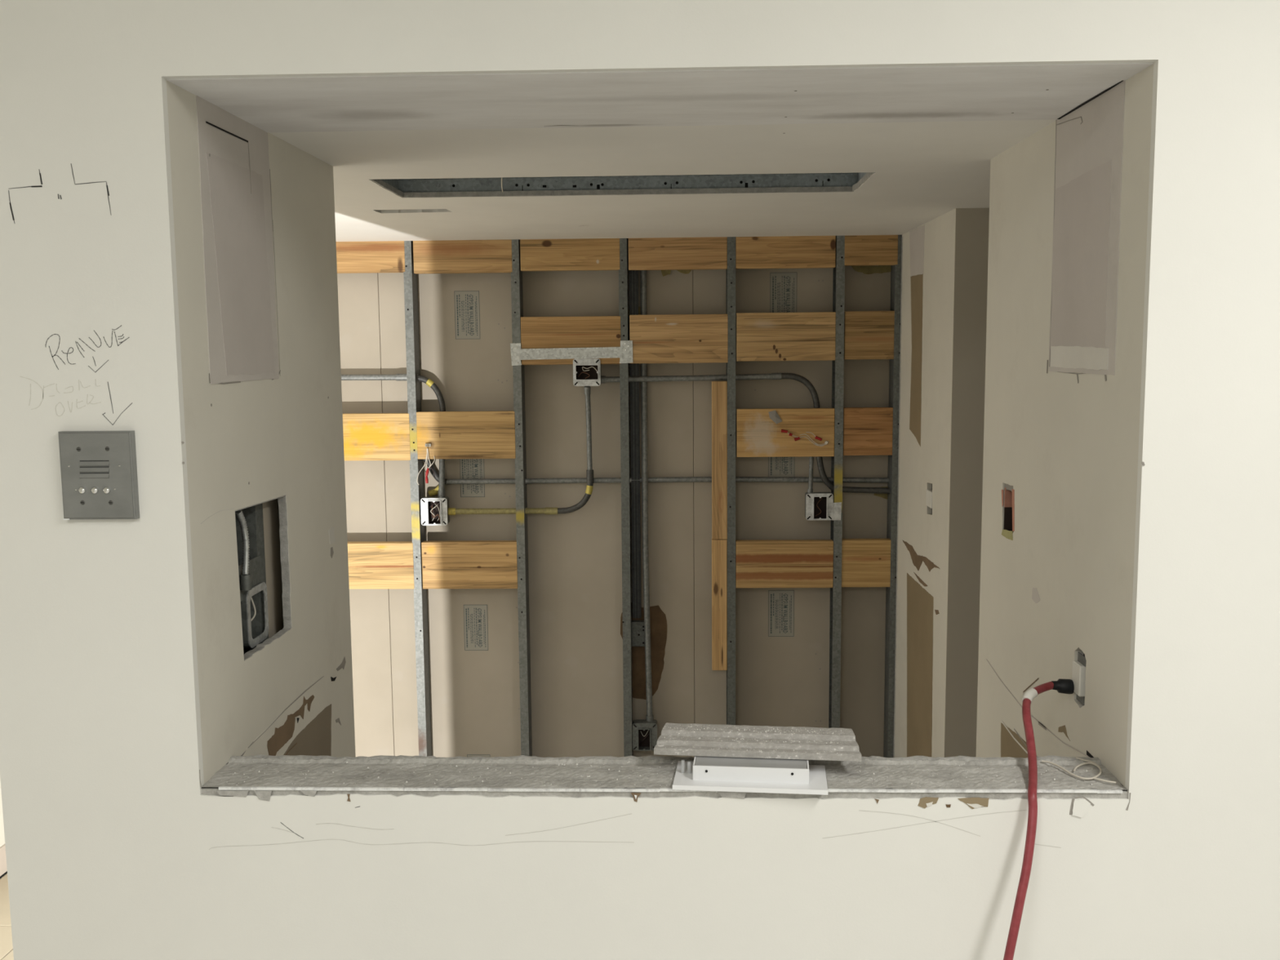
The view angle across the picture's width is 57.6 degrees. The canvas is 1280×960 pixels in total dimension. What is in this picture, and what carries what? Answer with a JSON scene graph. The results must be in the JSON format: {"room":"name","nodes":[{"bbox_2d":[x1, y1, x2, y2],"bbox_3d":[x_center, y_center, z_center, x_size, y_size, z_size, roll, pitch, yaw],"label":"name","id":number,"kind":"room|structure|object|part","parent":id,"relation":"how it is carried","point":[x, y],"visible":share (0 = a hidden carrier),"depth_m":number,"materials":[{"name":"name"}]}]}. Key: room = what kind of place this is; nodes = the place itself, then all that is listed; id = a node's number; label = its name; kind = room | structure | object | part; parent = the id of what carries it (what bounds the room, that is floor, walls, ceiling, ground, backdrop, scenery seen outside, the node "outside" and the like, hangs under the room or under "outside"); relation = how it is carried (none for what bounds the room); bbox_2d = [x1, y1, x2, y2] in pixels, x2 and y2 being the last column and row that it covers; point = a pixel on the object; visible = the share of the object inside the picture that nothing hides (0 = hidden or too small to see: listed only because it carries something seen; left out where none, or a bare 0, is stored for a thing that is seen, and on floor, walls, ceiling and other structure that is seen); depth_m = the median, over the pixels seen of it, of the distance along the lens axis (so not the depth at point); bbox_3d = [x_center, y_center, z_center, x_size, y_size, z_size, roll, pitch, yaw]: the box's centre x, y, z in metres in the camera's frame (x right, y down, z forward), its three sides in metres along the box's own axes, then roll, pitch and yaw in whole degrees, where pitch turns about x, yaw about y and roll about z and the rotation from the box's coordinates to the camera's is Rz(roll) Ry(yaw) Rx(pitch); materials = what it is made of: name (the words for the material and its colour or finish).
{"room":"building under renovation","nodes":[
{"label":"building under renovation","id":0,"kind":"room"},
{"bbox_2d":[0,780,4,847],"bbox_3d":[-2.271,0.375,3.029,0.050,2.200,3.278,0,7,2],"label":"wall","id":1,"kind":"structure","parent":0,"point":[2,825],"depth_m":4.03,"materials":[{"name":"paint"}]},
{"bbox_2d":[0,844,7,877],"bbox_3d":[-2.232,1.416,3.162,0.008,0.100,3.208,0,7,2],"label":"baseboard","id":2,"kind":"structure","parent":1,"relation":"attached to","point":[3,870],"depth_m":4.02,"materials":[{"name":"white wood"}]},
{"bbox_2d":[0,872,13,959],"bbox_3d":[0.033,1.664,1.472,6.000,0.050,7.035,0,7,2],"label":"floor","id":3,"kind":"structure","parent":0,"point":[6,935],"depth_m":3.68,"materials":[{"name":"beige tile"}]},
{"bbox_2d":[166,80,355,787],"bbox_3d":[-0.844,0.447,2.286,0.324,2.200,0.860,0,7,2],"label":"wall","id":4,"kind":"structure","parent":0,"point":[254,211],"depth_m":2.15,"materials":[{"name":"paint"}]},
{"bbox_2d":[235,510,251,591],"bbox_3d":[-0.721,0.127,2.116,0.019,0.150,0.039,0,7,2],"label":"conduit","id":5,"kind":"object","parent":4,"relation":"attached to","point":[245,578],"visible":0.99,"depth_m":2.12,"materials":[{"name":"metal"}]},
{"bbox_3d":[-0.729,0.183,2.177,0.001,0.066,0.125,0,7,2],"label":"steel plate","id":6,"kind":"part","parent":4,"relation":"part of","materials":[{"name":"grey metal"}]},
{"bbox_2d":[240,582,268,648],"bbox_3d":[-0.745,0.254,2.195,0.050,0.110,0.104,0,7,2],"label":"box","id":7,"kind":"object","parent":4,"relation":"attached to","point":[249,641],"visible":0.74,"depth_m":2.17,"materials":[{"name":"metal"}]},
{"bbox_2d":[337,238,891,757],"bbox_3d":[-0.601,-0.050,4.521,3.197,2.726,0.111,0,7,2],"label":"wall","id":8,"kind":"structure","parent":0,"point":[575,558],"depth_m":4.58,"materials":[{"name":"paint"}]},
{"bbox_3d":[-1.601,-0.062,4.596,1.193,2.700,0.016,0,7,2],"label":"drywall panel","id":9,"kind":"part","parent":8,"relation":"part of","materials":[{"name":"paper"}]},
{"bbox_2d":[403,240,431,756],"bbox_3d":[-0.869,-0.078,4.516,0.032,2.664,0.092,0,7,2],"label":"stud","id":10,"kind":"object","parent":8,"relation":"attached to","point":[411,285],"visible":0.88,"depth_m":4.50,"materials":[{"name":"metal"}]},
{"bbox_2d":[336,240,404,273],"bbox_3d":[-1.547,-0.905,4.415,1.321,0.246,0.038,0,7,2],"label":"block","id":11,"kind":"object","parent":10,"relation":"attached to","point":[379,256],"visible":0.18,"depth_m":4.39,"materials":[{"name":"brown wood"}]},
{"bbox_2d":[342,413,410,460],"bbox_3d":[-1.541,-0.163,4.500,1.319,0.180,0.038,0,7,2],"label":"block","id":12,"kind":"object","parent":10,"relation":"attached to","point":[366,436],"visible":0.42,"depth_m":4.46,"materials":[{"name":"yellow wood"}]},
{"bbox_2d":[347,541,414,589],"bbox_3d":[-1.537,0.336,4.557,1.318,0.182,0.038,0,7,2],"label":"block","id":13,"kind":"object","parent":10,"relation":"attached to","point":[372,565],"visible":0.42,"depth_m":4.52,"materials":[{"name":"brown wood"}]},
{"bbox_2d":[420,496,449,525],"bbox_3d":[-0.794,0.120,4.509,0.102,0.106,0.057,0,7,2],"label":"junction box","id":14,"kind":"object","parent":10,"relation":"attached to","point":[434,510],"visible":1,"depth_m":4.49,"materials":[{"name":"metal"}]},
{"bbox_2d":[341,373,445,497],"bbox_3d":[-1.482,-0.161,4.521,1.467,0.492,0.050,0,7,2],"label":"conduit","id":15,"kind":"object","parent":14,"relation":"attached to","point":[398,377],"visible":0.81,"depth_m":4.48,"materials":[{"name":"metal"}]},
{"bbox_2d":[448,386,593,515],"bbox_3d":[-0.466,-0.111,4.492,0.571,0.498,0.046,0,7,2],"label":"conduit","id":16,"kind":"object","parent":14,"relation":"attached to","point":[587,389],"visible":0.99,"depth_m":4.51,"materials":[{"name":"metal"}]},
{"bbox_2d":[416,410,515,458],"bbox_3d":[-0.665,-0.173,4.472,0.378,0.181,0.038,0,7,2],"label":"block","id":17,"kind":"object","parent":10,"relation":"attached to","point":[451,434],"visible":1,"depth_m":4.45,"materials":[{"name":"brown wood"}]},
{"bbox_2d":[417,443,435,484],"bbox_3d":[-0.822,-0.060,4.462,0.072,0.159,0.018,-2,7,-8],"label":"loose wires","id":18,"kind":"object","parent":17,"relation":"hanging from","point":[427,445],"visible":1,"depth_m":4.46,"materials":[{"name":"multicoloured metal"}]},
{"bbox_2d":[453,290,479,339],"bbox_3d":[-0.667,-0.637,4.492,0.096,0.185,0.001,0,7,2],"label":"print","id":19,"kind":"object","parent":8,"relation":"attached to","point":[466,303],"depth_m":4.49,"materials":[{"name":"grey paper"}]},
{"bbox_2d":[459,458,484,497],"bbox_3d":[-0.658,-0.028,4.562,0.095,0.192,0.001,0,7,2],"label":"print","id":20,"kind":"object","parent":8,"relation":"attached to","point":[469,468],"depth_m":4.56,"materials":[{"name":"grey paper"}]},
{"bbox_2d":[463,604,488,650],"bbox_3d":[-0.653,0.588,4.633,0.095,0.186,0.001,0,7,2],"label":"print","id":21,"kind":"object","parent":8,"relation":"attached to","point":[475,616],"depth_m":4.63,"materials":[{"name":"grey paper"}]},
{"bbox_2d":[466,754,489,757],"bbox_3d":[-0.650,1.204,4.703,0.094,0.194,0.001,0,7,2],"label":"print","id":22,"kind":"object","parent":8,"relation":"attached to","point":[468,755],"depth_m":4.69,"materials":[{"name":"grey paper"}]},
{"bbox_2d":[511,239,532,755],"bbox_3d":[-0.462,-0.080,4.504,0.032,2.664,0.092,0,7,2],"label":"stud","id":23,"kind":"object","parent":8,"relation":"attached to","point":[517,297],"visible":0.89,"depth_m":4.50,"materials":[{"name":"metal"}]},
{"bbox_2d":[413,239,512,274],"bbox_3d":[-0.667,-0.907,4.388,0.373,0.251,0.038,0,7,2],"label":"block","id":24,"kind":"object","parent":23,"relation":"attached to","point":[446,256],"visible":0.44,"depth_m":4.38,"materials":[{"name":"brown wood"}]},
{"bbox_2d":[421,540,517,588],"bbox_3d":[-0.660,0.330,4.529,0.371,0.183,0.038,0,7,2],"label":"block","id":25,"kind":"object","parent":23,"relation":"attached to","point":[446,564],"visible":1,"depth_m":4.51,"materials":[{"name":"brown wood"}]},
{"bbox_2d":[510,340,632,365],"bbox_3d":[-0.259,-0.480,4.399,0.465,0.091,0.011,0,7,2],"label":"bar","id":26,"kind":"object","parent":23,"relation":"attached to","point":[624,352],"visible":1,"depth_m":4.40,"materials":[{"name":"metal"}]},
{"bbox_3d":[-0.470,-0.476,4.410,0.042,0.085,0.002,0,7,2],"label":"plate","id":27,"kind":"part","parent":26,"relation":"part of","materials":[{"name":"metal"}]},
{"bbox_2d":[573,358,600,386],"bbox_3d":[-0.201,-0.410,4.429,0.104,0.104,0.057,0,7,2],"label":"junction box","id":28,"kind":"object","parent":26,"relation":"attached to","point":[586,371],"visible":0.98,"depth_m":4.41,"materials":[{"name":"metal"}]},
{"bbox_3d":[-0.052,-0.484,4.396,0.052,0.085,0.002,0,7,2],"label":"plate","id":29,"kind":"part","parent":26,"relation":"part of","materials":[{"name":"metal"}]},
{"bbox_3d":[-0.398,-0.069,4.558,1.213,2.700,0.016,0,7,2],"label":"drywall panel","id":30,"kind":"part","parent":8,"relation":"part of","materials":[{"name":"paper"}]},
{"bbox_2d":[618,238,632,756],"bbox_3d":[-0.057,-0.083,4.491,0.033,2.664,0.092,0,7,2],"label":"stud","id":31,"kind":"object","parent":8,"relation":"attached to","point":[623,271],"visible":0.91,"depth_m":4.46,"materials":[{"name":"metal"}]},
{"bbox_2d":[520,238,619,271],"bbox_3d":[-0.262,-0.912,4.374,0.374,0.246,0.038,0,7,2],"label":"block","id":32,"kind":"object","parent":31,"relation":"attached to","point":[579,254],"visible":0.42,"depth_m":4.36,"materials":[{"name":"brown wood"}]},
{"bbox_2d":[520,315,621,364],"bbox_3d":[-0.261,-0.529,4.418,0.378,0.180,0.038,0,7,2],"label":"block","id":33,"kind":"object","parent":31,"relation":"attached to","point":[593,331],"visible":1,"depth_m":4.40,"materials":[{"name":"brown wood"}]},
{"bbox_2d":[624,719,657,751],"bbox_3d":[0.004,1.002,4.591,0.128,0.127,0.057,0,7,2],"label":"junction box","id":34,"kind":"object","parent":31,"relation":"attached to","point":[644,732],"visible":0.95,"depth_m":4.57,"materials":[{"name":"metal"}]},
{"bbox_3d":[-0.046,1.005,4.568,0.030,0.127,0.002,0,7,2],"label":"fixing plate","id":35,"kind":"part","parent":34,"relation":"part of","materials":[{"name":"metal"}]},
{"bbox_2d":[640,270,653,721],"bbox_3d":[0.023,0.043,4.514,0.038,1.854,0.063,-2,7,-14],"label":"conduit","id":36,"kind":"object","parent":34,"relation":"attached to","point":[649,717],"visible":0.9,"depth_m":4.51,"materials":[{"name":"metal"}]},
{"bbox_2d":[629,270,641,618],"bbox_3d":[-0.021,-0.432,4.480,0.034,1.968,0.031,0,7,2],"label":"stud","id":37,"kind":"object","parent":8,"relation":"attached to","point":[633,274],"visible":0.65,"depth_m":4.51,"materials":[{"name":"metal"}]},
{"bbox_2d":[631,620,644,646],"bbox_3d":[-0.004,0.606,4.598,0.063,0.098,0.032,0,7,2],"label":"box","id":38,"kind":"object","parent":8,"relation":"attached to","point":[637,626],"visible":0.92,"depth_m":4.58,"materials":[{"name":"metal"}]},
{"bbox_2d":[422,458,888,496],"bbox_3d":[0.063,-0.018,4.521,1.820,0.158,0.024,0,7,2],"label":"conduit","id":39,"kind":"object","parent":8,"relation":"attached to","point":[660,479],"visible":0.77,"depth_m":4.52,"materials":[{"name":"metal"}]},
{"bbox_2d":[726,236,735,724],"bbox_3d":[0.350,-0.085,4.478,0.032,2.664,0.092,0,7,2],"label":"stud","id":40,"kind":"object","parent":8,"relation":"attached to","point":[731,270],"visible":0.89,"depth_m":4.45,"materials":[{"name":"metal"}]},
{"bbox_2d":[628,236,727,270],"bbox_3d":[0.141,-0.914,4.362,0.369,0.247,0.038,0,7,2],"label":"block","id":41,"kind":"object","parent":40,"relation":"attached to","point":[647,253],"visible":0.42,"depth_m":4.35,"materials":[{"name":"brown wood"}]},
{"bbox_2d":[629,314,728,363],"bbox_3d":[0.147,-0.534,4.405,0.370,0.182,0.038,0,7,2],"label":"block","id":42,"kind":"object","parent":40,"relation":"attached to","point":[662,338],"visible":1,"depth_m":4.39,"materials":[{"name":"brown wood"}]},
{"bbox_2d":[711,538,727,670],"bbox_3d":[0.308,0.483,4.517,0.058,0.515,0.038,0,7,2],"label":"upright","id":43,"kind":"object","parent":40,"relation":"attached to","point":[719,547],"visible":1,"depth_m":4.50,"materials":[{"name":"brown wood"}]},
{"bbox_2d":[711,381,727,539],"bbox_3d":[0.304,-0.075,4.453,0.058,0.605,0.038,0,7,2],"label":"upright","id":44,"kind":"object","parent":43,"relation":"on","point":[719,388],"visible":1,"depth_m":4.43,"materials":[{"name":"brown wood"}]},
{"bbox_2d":[735,235,835,269],"bbox_3d":[0.543,-0.916,4.349,0.370,0.246,0.038,0,7,2],"label":"block","id":45,"kind":"object","parent":40,"relation":"attached to","point":[781,251],"visible":0.42,"depth_m":4.34,"materials":[{"name":"brown wood"}]},
{"bbox_2d":[600,373,889,493],"bbox_3d":[0.405,-0.177,4.470,1.108,0.468,0.029,0,7,2],"label":"conduit","id":46,"kind":"object","parent":8,"relation":"attached to","point":[604,379],"visible":0.86,"depth_m":4.45,"materials":[{"name":"metal"}]},
{"bbox_2d":[768,457,791,476],"bbox_3d":[0.549,-0.101,4.516,0.102,0.188,0.001,0,7,2],"label":"print","id":47,"kind":"object","parent":8,"relation":"attached to","point":[777,466],"depth_m":4.52,"materials":[{"name":"grey paper"}]},
{"bbox_2d":[768,590,794,636],"bbox_3d":[0.557,0.526,4.588,0.101,0.186,0.001,0,7,2],"label":"print","id":48,"kind":"object","parent":8,"relation":"attached to","point":[780,602],"depth_m":4.59,"materials":[{"name":"grey paper"}]},
{"bbox_2d":[769,272,794,312],"bbox_3d":[0.549,-0.699,4.447,0.102,0.187,0.001,0,7,2],"label":"print","id":49,"kind":"object","parent":8,"relation":"attached to","point":[781,284],"depth_m":4.45,"materials":[{"name":"grey paper"}]},
{"bbox_3d":[0.597,-0.075,4.526,0.775,2.700,0.016,0,7,2],"label":"drywall panel","id":50,"kind":"part","parent":8,"relation":"part of","materials":[{"name":"paper"}]},
{"bbox_2d":[828,235,844,728],"bbox_3d":[0.756,-0.087,4.465,0.032,2.664,0.092,0,7,2],"label":"stud","id":51,"kind":"object","parent":8,"relation":"attached to","point":[838,272],"visible":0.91,"depth_m":4.45,"materials":[{"name":"metal"}]},
{"bbox_2d":[735,539,833,587],"bbox_3d":[0.556,0.324,4.490,0.372,0.182,0.038,0,7,2],"label":"block","id":52,"kind":"object","parent":51,"relation":"attached to","point":[759,563],"visible":1,"depth_m":4.47,"materials":[{"name":"brown wood"}]},
{"bbox_2d":[736,408,834,457],"bbox_3d":[0.553,-0.181,4.433,0.369,0.183,0.038,0,7,2],"label":"block","id":53,"kind":"object","parent":51,"relation":"attached to","point":[757,435],"visible":0.98,"depth_m":4.41,"materials":[{"name":"brown wood"}]},
{"bbox_2d":[768,410,828,446],"bbox_3d":[0.601,-0.195,4.406,0.228,0.138,0.014,0,7,2],"label":"stain","id":54,"kind":"object","parent":53,"relation":"attached to","point":[773,415],"visible":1,"depth_m":4.41,"materials":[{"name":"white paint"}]},
{"bbox_2d":[736,311,835,360],"bbox_3d":[0.550,-0.541,4.392,0.371,0.180,0.038,0,7,2],"label":"block","id":55,"kind":"object","parent":51,"relation":"attached to","point":[811,335],"visible":1,"depth_m":4.37,"materials":[{"name":"brown wood"}]},
{"bbox_2d":[804,492,841,519],"bbox_3d":[0.702,0.100,4.460,0.136,0.103,0.057,0,7,2],"label":"junction box","id":56,"kind":"object","parent":51,"relation":"attached to","point":[818,505],"visible":1,"depth_m":4.44,"materials":[{"name":"metal"}]},
{"bbox_2d":[807,456,813,493],"bbox_3d":[0.656,-0.048,4.468,0.021,0.212,0.041,1,7,17],"label":"conduit","id":57,"kind":"object","parent":56,"relation":"attached to","point":[810,490],"visible":0.61,"depth_m":4.47,"materials":[{"name":"metal"}]},
{"bbox_3d":[0.751,0.119,4.441,0.036,0.069,0.002,0,7,2],"label":"fixing plate","id":58,"kind":"part","parent":56,"relation":"part of","materials":[{"name":"metal"}]},
{"bbox_2d":[841,538,890,586],"bbox_3d":[0.874,0.319,4.484,0.202,0.184,0.038,0,7,2],"label":"block","id":59,"kind":"object","parent":51,"relation":"attached to","point":[865,562],"visible":1,"depth_m":4.46,"materials":[{"name":"brown wood"}]},
{"bbox_2d":[844,235,897,266],"bbox_3d":[0.860,-0.922,4.338,0.198,0.239,0.038,0,7,2],"label":"block","id":60,"kind":"object","parent":51,"relation":"attached to","point":[860,250],"visible":0.42,"depth_m":4.33,"materials":[{"name":"brown wood"}]},
{"bbox_2d":[883,235,902,757],"bbox_3d":[0.972,-0.088,4.458,0.027,2.664,0.092,0,7,2],"label":"stud","id":61,"kind":"object","parent":8,"relation":"attached to","point":[895,271],"visible":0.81,"depth_m":4.45,"materials":[{"name":"metal"}]},
{"bbox_2d":[843,407,893,455],"bbox_3d":[0.872,-0.185,4.426,0.198,0.180,0.038,0,7,2],"label":"block","id":62,"kind":"object","parent":61,"relation":"attached to","point":[867,431],"visible":1,"depth_m":4.41,"materials":[{"name":"brown wood"}]},
{"bbox_2d":[844,311,894,359],"bbox_3d":[0.868,-0.545,4.385,0.196,0.180,0.038,0,7,2],"label":"block","id":63,"kind":"object","parent":61,"relation":"attached to","point":[868,335],"visible":1,"depth_m":4.37,"materials":[{"name":"brown wood"}]},
{"bbox_2d":[0,0,1279,959],"bbox_3d":[0.049,0.167,2.238,6.000,2.750,0.903,0,7,2],"label":"wall","id":64,"kind":"structure","parent":0,"point":[115,850],"depth_m":1.81,"materials":[{"name":"paint"}]},
{"bbox_2d":[57,430,139,519],"bbox_3d":[-0.831,-0.007,1.783,0.113,0.136,0.020,0,7,2],"label":"intercom panel","id":65,"kind":"object","parent":64,"relation":"attached to","point":[99,468],"visible":1,"depth_m":1.78,"materials":[{"name":"grey metal"}]},
{"bbox_2d":[200,754,1128,800],"bbox_3d":[0.032,0.523,1.894,1.455,0.108,0.137,0,7,2],"label":"window sill","id":66,"kind":"structure","parent":64,"relation":"attached to","point":[500,783],"depth_m":1.87,"materials":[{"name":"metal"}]},
{"bbox_2d":[226,723,1093,786],"bbox_3d":[0.030,0.449,1.907,1.410,0.052,0.160,0,7,2],"label":"crumbs","id":67,"kind":"object","parent":66,"relation":"on","point":[665,723],"visible":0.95,"depth_m":1.91,"materials":[{"name":"white"}]},
{"bbox_2d":[653,722,862,795],"bbox_3d":[0.190,0.450,1.888,0.333,0.050,0.175,0,7,7],"label":"metal bracket","id":68,"kind":"object","parent":66,"relation":"on","point":[732,768],"visible":1,"depth_m":1.88,"materials":[{"name":"white metal"}]},
{"bbox_3d":[0.178,0.452,1.864,0.177,0.006,0.042,0,7,6],"label":"damper plate","id":69,"kind":"part","parent":68,"relation":"part of","materials":[{"name":"silver metal"}]},
{"bbox_2d":[1041,756,1115,783],"bbox_3d":[0.704,0.468,1.877,0.087,0.003,0.112,0,7,2],"label":"wire","id":70,"kind":"object","parent":66,"relation":"on","point":[1082,759],"visible":1,"depth_m":1.88,"materials":[{"name":"silver metal"}]},
{"bbox_2d":[1003,483,1013,532],"bbox_3d":[0.808,0.060,2.463,0.062,0.116,0.141,0,7,2],"label":"switch box","id":71,"kind":"object","parent":64,"relation":"attached to","point":[1007,488],"visible":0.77,"depth_m":2.48,"materials":[{"name":"black"}]},
{"bbox_2d":[1071,652,1086,705],"bbox_3d":[0.792,0.342,2.015,0.068,0.099,0.084,0,7,2],"label":"wall outlet","id":72,"kind":"object","parent":64,"relation":"attached to","point":[1078,674],"visible":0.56,"depth_m":2.01,"materials":[{"name":"white plastic"}]},
{"bbox_2d":[1003,679,1074,959],"bbox_3d":[0.658,1.010,1.684,0.272,1.230,0.880,-1,7,-4],"label":"extension cord","id":73,"kind":"object","parent":72,"relation":"hanging from","point":[1061,686],"visible":1,"depth_m":1.78,"materials":[{"name":"red rubber"}]},
{"bbox_2d":[1071,660,1085,697],"bbox_3d":[0.767,0.346,2.027,0.016,0.055,0.039,0,7,2],"label":"receptacle","id":74,"kind":"object","parent":72,"relation":"attached to","point":[1078,674],"depth_m":2.01,"materials":[{"name":"white plastic"}]},
{"bbox_2d":[166,62,1153,241],"bbox_3d":[0.072,-0.768,3.102,6.000,0.017,2.796,0,7,2],"label":"ceiling","id":75,"kind":"structure","parent":0,"point":[926,139],"depth_m":2.27,"materials":[{"name":"paint"}]},
{"bbox_2d":[381,172,866,192],"bbox_3d":[-0.042,-0.819,2.932,1.237,0.151,0.368,0,7,2],"label":"ceiling slot","id":76,"kind":"object","parent":75,"relation":"attached to","point":[803,180],"visible":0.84,"depth_m":3.12,"materials":[{"name":"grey metal"}]},
{"bbox_2d":[893,208,989,757],"bbox_3d":[1.833,0.273,3.584,2.343,2.200,1.029,3,7,25],"label":"wall","id":77,"kind":"structure","parent":0,"point":[944,259],"depth_m":3.70,"materials":[{"name":"paint"}]},
{"bbox_2d":[925,484,932,512],"bbox_3d":[0.995,0.063,3.874,0.066,0.105,0.114,0,7,2],"label":"wall device","id":78,"kind":"object","parent":77,"relation":"attached to","point":[929,492],"visible":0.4,"depth_m":3.88,"materials":[{"name":"white plastic"}]},
{"bbox_2d":[925,488,932,508],"bbox_3d":[0.969,0.062,3.877,0.015,0.056,0.081,0,7,2],"label":"receptacle","id":79,"kind":"object","parent":78,"relation":"attached to","point":[929,492],"depth_m":3.87,"materials":[{"name":"white plastic"}]}
]}

